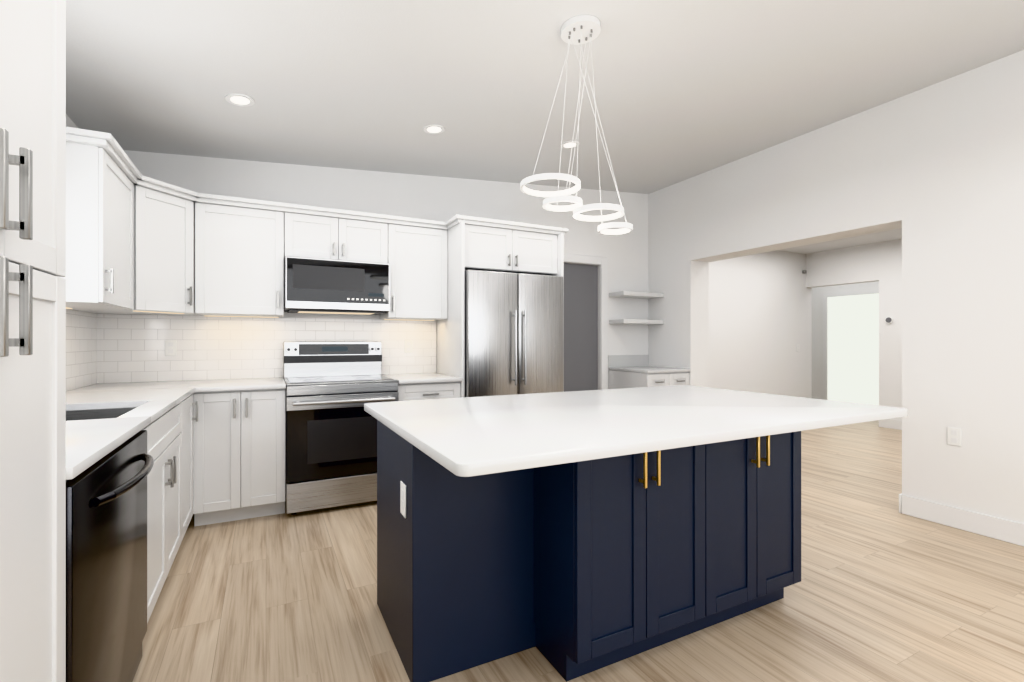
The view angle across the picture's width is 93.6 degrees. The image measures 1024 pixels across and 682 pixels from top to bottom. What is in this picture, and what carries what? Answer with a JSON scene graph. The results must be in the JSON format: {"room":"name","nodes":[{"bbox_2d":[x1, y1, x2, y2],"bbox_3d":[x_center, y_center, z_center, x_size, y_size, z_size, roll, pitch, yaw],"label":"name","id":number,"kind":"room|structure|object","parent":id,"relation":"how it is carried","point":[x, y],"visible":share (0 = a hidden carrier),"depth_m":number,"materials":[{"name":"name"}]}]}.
{"room":"kitchen","nodes":[
{"label":"kitchen","id":0,"kind":"room"},
{"bbox_2d":[66,114,95,390],"bbox_3d":[-1.384,-0.340,0.235,0.150,3.100,7.180,0,0,-27],"label":"wall","id":1,"kind":"structure","parent":0,"point":[70,122],"depth_m":2.90,"materials":[{"name":"white paint"}]},
{"bbox_2d":[66,309,96,390],"bbox_3d":[-2.239,0.052,2.078,0.008,0.481,2.820,0,0,-27],"label":"backsplash","id":2,"kind":"structure","parent":1,"relation":"attached to","point":[81,348],"depth_m":3.03,"materials":[{"name":"tile"}]},
{"bbox_2d":[60,142,133,309],"bbox_3d":[-2.301,-0.572,2.593,0.361,0.776,0.623,0,0,-27],"label":"upper cabinet","id":3,"kind":"object","parent":1,"relation":"attached to","point":[99,229],"depth_m":2.38,"materials":[{"name":"white wood"}]},
{"bbox_2d":[96,150,647,383],"bbox_3d":[-0.680,-0.340,4.544,5.030,3.100,0.150,0,0,-27],"label":"wall","id":4,"kind":"structure","parent":0,"point":[436,198],"depth_m":4.46,"materials":[{"name":"white paint"}]},
{"bbox_2d":[71,185,199,315],"bbox_3d":[-2.474,-0.572,3.199,0.606,0.776,0.606,0,0,-27],"label":"upper cabinet","id":5,"kind":"object","parent":4,"relation":"attached to","point":[164,253],"depth_m":3.12,"materials":[{"name":"white wood"}]},
{"bbox_2d":[195,202,283,317],"bbox_3d":[-2.009,-0.572,3.575,0.556,0.776,0.361,0,0,-27],"label":"upper cabinet","id":6,"kind":"object","parent":4,"relation":"attached to","point":[239,261],"depth_m":3.44,"materials":[{"name":"white wood"}]},
{"bbox_2d":[97,314,435,382],"bbox_3d":[-1.790,0.052,3.888,2.440,0.481,0.008,0,0,-27],"label":"backsplash","id":7,"kind":"structure","parent":4,"relation":"attached to","point":[130,348],"depth_m":3.68,"materials":[{"name":"tile"}]},
{"bbox_2d":[165,340,176,355],"bbox_3d":[-2.496,0.050,3.517,0.070,0.115,0.008,0,0,-27],"label":"outlet","id":8,"kind":"object","parent":7,"relation":"attached to","point":[170,347],"visible":1,"depth_m":3.51,"materials":[{"name":"white plastic"}]},
{"bbox_2d":[284,212,387,262],"bbox_3d":[-1.419,-0.792,3.877,0.763,0.335,0.361,0,0,-27],"label":"upper cabinet","id":9,"kind":"object","parent":4,"relation":"attached to","point":[312,236],"visible":0.79,"depth_m":3.73,"materials":[{"name":"white wood"}]},
{"bbox_2d":[284,256,389,314],"bbox_3d":[-1.405,-0.422,3.852,0.761,0.399,0.418,0,0,-27],"label":"over-the-range microwave","id":10,"kind":"object","parent":9,"relation":"attached to","point":[323,286],"visible":0.98,"depth_m":3.66,"materials":[{"name":"grey"}]},
{"bbox_2d":[380,224,447,320],"bbox_3d":[-0.849,-0.572,4.168,0.510,0.776,0.361,0,0,-27],"label":"upper cabinet","id":11,"kind":"object","parent":4,"relation":"attached to","point":[418,259],"depth_m":4.04,"materials":[{"name":"white wood"}]},
{"bbox_2d":[465,224,556,275],"bbox_3d":[-0.126,-0.782,4.388,0.920,0.355,0.629,0,0,-27],"label":"upper cabinet","id":12,"kind":"object","parent":4,"relation":"attached to","point":[501,250],"visible":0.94,"depth_m":4.12,"materials":[{"name":"white wood"}]},
{"bbox_2d":[66,126,567,234],"bbox_3d":[-1.036,-0.988,3.547,3.484,0.055,1.297,0,0,-27],"label":"crown molding","id":13,"kind":"structure","parent":12,"relation":"on","point":[110,145],"depth_m":3.47,"materials":[{"name":"white wood"}]},
{"bbox_2d":[564,263,597,391],"bbox_3d":[0.585,0.184,5.180,0.812,2.040,0.040,0,0,-27],"label":"door","id":14,"kind":"structure","parent":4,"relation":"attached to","point":[580,327],"depth_m":5.24,"materials":[{"name":"grey wood"}]},
{"bbox_2d":[564,253,607,389],"bbox_3d":[0.584,0.142,5.182,0.990,2.135,0.166,0,0,-27],"label":"door frame","id":15,"kind":"structure","parent":4,"relation":"attached to","point":[601,263],"depth_m":5.31,"materials":[{"name":"white wood"}]},
{"bbox_2d":[608,355,648,366],"bbox_3d":[1.333,0.227,5.485,0.586,0.133,0.008,0,0,-27],"label":"backsplash","id":16,"kind":"structure","parent":4,"relation":"attached to","point":[626,360],"depth_m":5.47,"materials":[{"name":"white tile"}]},
{"bbox_2d":[609,319,663,324],"bbox_3d":[1.393,-0.212,5.378,0.576,0.045,0.250,0,0,-27],"label":"floating shelf","id":17,"kind":"object","parent":4,"relation":"attached to","point":[635,321],"visible":1,"depth_m":5.25,"materials":[{"name":"white wood"}]},
{"bbox_2d":[609,291,663,298],"bbox_3d":[1.393,-0.512,5.378,0.576,0.045,0.250,0,0,-27],"label":"floating shelf","id":18,"kind":"object","parent":4,"relation":"attached to","point":[632,294],"visible":1,"depth_m":5.29,"materials":[{"name":"white wood"}]},
{"bbox_2d":[66,0,1023,193],"bbox_3d":[0.979,-1.584,1.445,5.460,0.511,7.180,0,0,-27],"label":"ceiling","id":19,"kind":"structure","parent":0,"point":[682,90],"depth_m":2.76,"materials":[{"name":"white paint"}]},
{"bbox_2d":[225,93,254,105],"bbox_3d":[-1.587,-1.406,2.805,0.150,0.017,0.150,0,0,-27],"label":"recessed light","id":20,"kind":"object","parent":19,"relation":"in","point":[238,99],"visible":1,"depth_m":2.80,"materials":[{"name":"white plastic"}]},
{"bbox_2d":[423,125,444,133],"bbox_3d":[-0.550,-1.495,3.397,0.150,0.017,0.150,0,0,-27],"label":"recessed light","id":21,"kind":"object","parent":19,"relation":"in","point":[433,129],"visible":1,"depth_m":3.40,"materials":[{"name":"white plastic"}]},
{"bbox_2d":[561,141,578,148],"bbox_3d":[0.467,-1.580,3.873,0.150,0.017,0.150,0,0,-27],"label":"recessed light","id":22,"kind":"object","parent":19,"relation":"in","point":[568,145],"visible":0.88,"depth_m":3.87,"materials":[{"name":"white plastic"}]},
{"bbox_2d":[520,15,632,234],"bbox_3d":[0.302,-1.030,2.343,0.507,0.995,0.374,0,0,-27],"label":"pendant light","id":23,"kind":"object","parent":19,"relation":"hanging from","point":[580,29],"visible":1,"depth_m":2.30,"materials":[{"name":"white metal"}]},
{"bbox_2d":[133,420,1023,681],"bbox_3d":[2.920,1.235,3.404,11.100,0.050,9.200,0,0,-27],"label":"floor","id":24,"kind":"structure","parent":0,"point":[884,590],"depth_m":2.17,"materials":[{"name":"brown wood"}]},
{"bbox_2d":[0,0,65,681],"bbox_3d":[-1.132,0.098,0.661,0.682,2.225,0.708,0,0,-27],"label":"pantry cabinet","id":25,"kind":"object","parent":24,"relation":"on","point":[32,342],"visible":1,"depth_m":0.97,"materials":[{"name":"white wood"}]},
{"bbox_2d":[66,430,153,681],"bbox_3d":[-1.443,0.772,1.357,0.666,0.875,0.806,0,0,-27],"label":"dishwasher","id":26,"kind":"object","parent":24,"relation":"on","point":[106,563],"visible":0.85,"depth_m":1.37,"materials":[{"name":"grey metal"}]},
{"bbox_2d":[142,403,181,622],"bbox_3d":[-1.874,0.773,2.096,0.669,0.873,0.896,0,0,-27],"label":"base cabinet","id":27,"kind":"object","parent":24,"relation":"on","point":[164,493],"visible":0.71,"depth_m":2.18,"materials":[{"name":"white wood"}]},
{"bbox_2d":[180,394,197,539],"bbox_3d":[-2.332,0.767,2.991,0.669,0.885,1.106,0,0,-27],"label":"base cabinet","id":28,"kind":"object","parent":24,"relation":"on","point":[187,456],"visible":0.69,"depth_m":2.88,"materials":[{"name":"white wood"}]},
{"bbox_2d":[66,378,285,479],"bbox_3d":[-1.715,0.409,2.342,1.160,0.233,2.808,0,0,-27],"label":"countertop","id":29,"kind":"structure","parent":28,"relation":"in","point":[103,420],"depth_m":2.28,"materials":[{"name":"white stone"}]},
{"bbox_2d":[193,389,285,525],"bbox_3d":[-1.928,0.767,3.443,0.536,0.885,0.669,0,0,-27],"label":"base cabinet","id":30,"kind":"object","parent":24,"relation":"on","point":[239,454],"visible":0.98,"depth_m":3.18,"materials":[{"name":"white wood"}]},
{"bbox_2d":[283,342,398,514],"bbox_3d":[-1.324,0.608,3.695,0.761,1.205,0.716,0,0,-27],"label":"range","id":31,"kind":"object","parent":24,"relation":"on","point":[332,388],"visible":0.94,"depth_m":3.44,"materials":[{"name":"grey metal"}]},
{"bbox_2d":[398,381,459,400],"bbox_3d":[-0.779,0.767,4.031,0.510,0.885,0.669,0,0,-27],"label":"base cabinet","id":32,"kind":"object","parent":24,"relation":"on","point":[424,391],"visible":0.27,"depth_m":3.76,"materials":[{"name":"white wood"}]},
{"bbox_2d":[382,373,461,383],"bbox_3d":[-0.775,0.308,4.024,0.510,0.030,0.670,0,0,-27],"label":"countertop","id":33,"kind":"structure","parent":32,"relation":"on","point":[419,378],"depth_m":3.83,"materials":[{"name":"white stone"}]},
{"bbox_2d":[436,222,464,397],"bbox_3d":[-0.542,0.125,4.159,0.024,2.170,0.658,0,0,-27],"label":"panel","id":34,"kind":"object","parent":24,"relation":"on","point":[450,345],"visible":0.42,"depth_m":4.01,"materials":[{"name":"white wood"}]},
{"bbox_2d":[377,420,532,681],"bbox_3d":[-0.133,0.765,2.136,0.798,0.890,0.625,0,0,-27],"label":"island end panel","id":35,"kind":"object","parent":24,"relation":"on","point":[455,574],"depth_m":1.79,"materials":[{"name":"blue wood"}]},
{"bbox_2d":[400,481,405,517],"bbox_3d":[-0.403,0.585,1.777,0.007,0.120,0.070,0,0,-27],"label":"outlet","id":36,"kind":"object","parent":35,"relation":"attached to","point":[403,498],"visible":1,"depth_m":1.76,"materials":[{"name":"white plastic"}]},
{"bbox_2d":[465,270,562,396],"bbox_3d":[-0.089,0.318,4.314,0.908,1.785,0.739,0,0,-27],"label":"refrigerator","id":37,"kind":"object","parent":24,"relation":"on","point":[513,333],"visible":0.42,"depth_m":4.00,"materials":[{"name":"grey metal"}]},
{"bbox_2d":[551,234,563,391],"bbox_3d":[0.302,0.125,4.591,0.024,2.170,0.658,0,0,-27],"label":"panel","id":38,"kind":"object","parent":24,"relation":"on","point":[560,254],"visible":0.19,"depth_m":4.30,"materials":[{"name":"white wood"}]},
{"bbox_2d":[533,442,720,681],"bbox_3d":[0.456,0.765,1.920,0.682,0.890,0.297,0,0,-27],"label":"base cabinet","id":39,"kind":"object","parent":24,"relation":"on","point":[571,571],"depth_m":1.77,"materials":[{"name":"blue wood"}]},
{"bbox_2d":[364,385,907,476],"bbox_3d":[0.503,0.304,2.139,2.045,0.032,1.250,0,0,-27],"label":"countertop","id":40,"kind":"structure","parent":39,"relation":"on","point":[471,436],"depth_m":1.74,"materials":[{"name":"white stone"}]},
{"bbox_2d":[608,370,689,388],"bbox_3d":[1.480,0.767,5.197,0.586,0.885,0.651,0,0,-27],"label":"base cabinet","id":41,"kind":"object","parent":24,"relation":"on","point":[620,379],"visible":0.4,"depth_m":4.99,"materials":[{"name":"white wood"}]},
{"bbox_2d":[609,366,689,372],"bbox_3d":[1.477,0.308,5.203,0.586,0.030,0.622,0,0,-27],"label":"countertop","id":42,"kind":"structure","parent":41,"relation":"on","point":[646,369],"depth_m":5.04,"materials":[{"name":"white stone"}]},
{"bbox_2d":[721,431,800,621],"bbox_3d":[0.954,0.765,2.174,0.682,0.890,0.297,0,0,-27],"label":"base cabinet","id":43,"kind":"object","parent":24,"relation":"on","point":[761,476],"depth_m":2.07,"materials":[{"name":"blue wood"}]},
{"bbox_2d":[709,250,811,397],"bbox_3d":[3.211,-0.340,7.018,3.590,3.100,0.150,0,0,-27],"label":"wall","id":44,"kind":"structure","parent":0,"point":[760,316],"depth_m":7.20,"materials":[{"name":"white paint"}]},
{"bbox_2d":[648,50,1023,523],"bbox_3d":[3.153,-0.340,2.883,0.280,3.100,7.460,0,0,-27],"label":"wall","id":45,"kind":"structure","parent":0,"point":[935,172],"depth_m":3.25,"materials":[{"name":"white paint"}]},
{"bbox_2d":[947,427,960,445],"bbox_3d":[2.870,0.620,3.120,0.008,0.115,0.070,0,0,-27],"label":"outlet","id":46,"kind":"object","parent":45,"relation":"attached to","point":[953,436],"visible":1,"depth_m":3.12,"materials":[{"name":"white plastic"}]},
{"bbox_2d":[899,493,1023,546],"bbox_3d":[3.717,1.143,1.455,0.017,0.133,4.344,0,0,-27],"label":"baseboard","id":47,"kind":"structure","parent":45,"relation":"attached to","point":[1005,530],"depth_m":3.07,"materials":[{"name":"white wood"}]},
{"bbox_2d":[778,228,901,253],"bbox_3d":[4.843,-1.440,3.663,3.440,0.100,7.310,0,0,-27],"label":"ceiling","id":48,"kind":"structure","parent":0,"point":[883,236],"depth_m":6.78,"materials":[{"name":"white paint"}]},
{"bbox_2d":[812,281,878,397],"bbox_3d":[6.453,-0.340,8.189,0.150,3.100,3.700,0,0,-27],"label":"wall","id":49,"kind":"structure","parent":0,"point":[817,340],"depth_m":9.16,"materials":[{"name":"white paint"}]},
{"bbox_2d":[823,289,878,399],"bbox_3d":[6.156,0.160,8.570,0.028,2.100,1.170,0,0,-27],"label":"door frame","id":50,"kind":"structure","parent":49,"relation":"attached to","point":[825,346],"depth_m":9.03,"materials":[{"name":"white wood"}]},
{"bbox_2d":[828,293,878,404],"bbox_3d":[6.162,0.194,8.573,0.013,2.027,1.010,0,0,-27],"label":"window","id":51,"kind":"structure","parent":49,"relation":"in","point":[853,348],"depth_m":8.61,"materials":[{"name":"white glass"}]},
{"bbox_2d":[806,239,901,419],"bbox_3d":[6.441,-0.340,4.481,0.150,3.100,7.310,0,0,-27],"label":"wall","id":52,"kind":"structure","parent":0,"point":[881,262],"depth_m":6.75,"materials":[{"name":"white paint"}]},
{"bbox_2d":[885,317,892,322],"bbox_3d":[5.225,-0.290,6.662,0.028,0.090,0.090,0,0,-27],"label":"thermostat","id":53,"kind":"object","parent":52,"relation":"attached to","point":[888,319],"visible":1,"depth_m":6.65,"materials":[{"name":"white plastic"}]},
{"bbox_2d":[879,419,901,429],"bbox_3d":[6.602,1.143,3.985,0.014,0.133,6.280,0,0,-27],"label":"baseboard","id":54,"kind":"structure","parent":52,"relation":"attached to","point":[886,423],"depth_m":6.64,"materials":[{"name":"white wood"}]}
]}

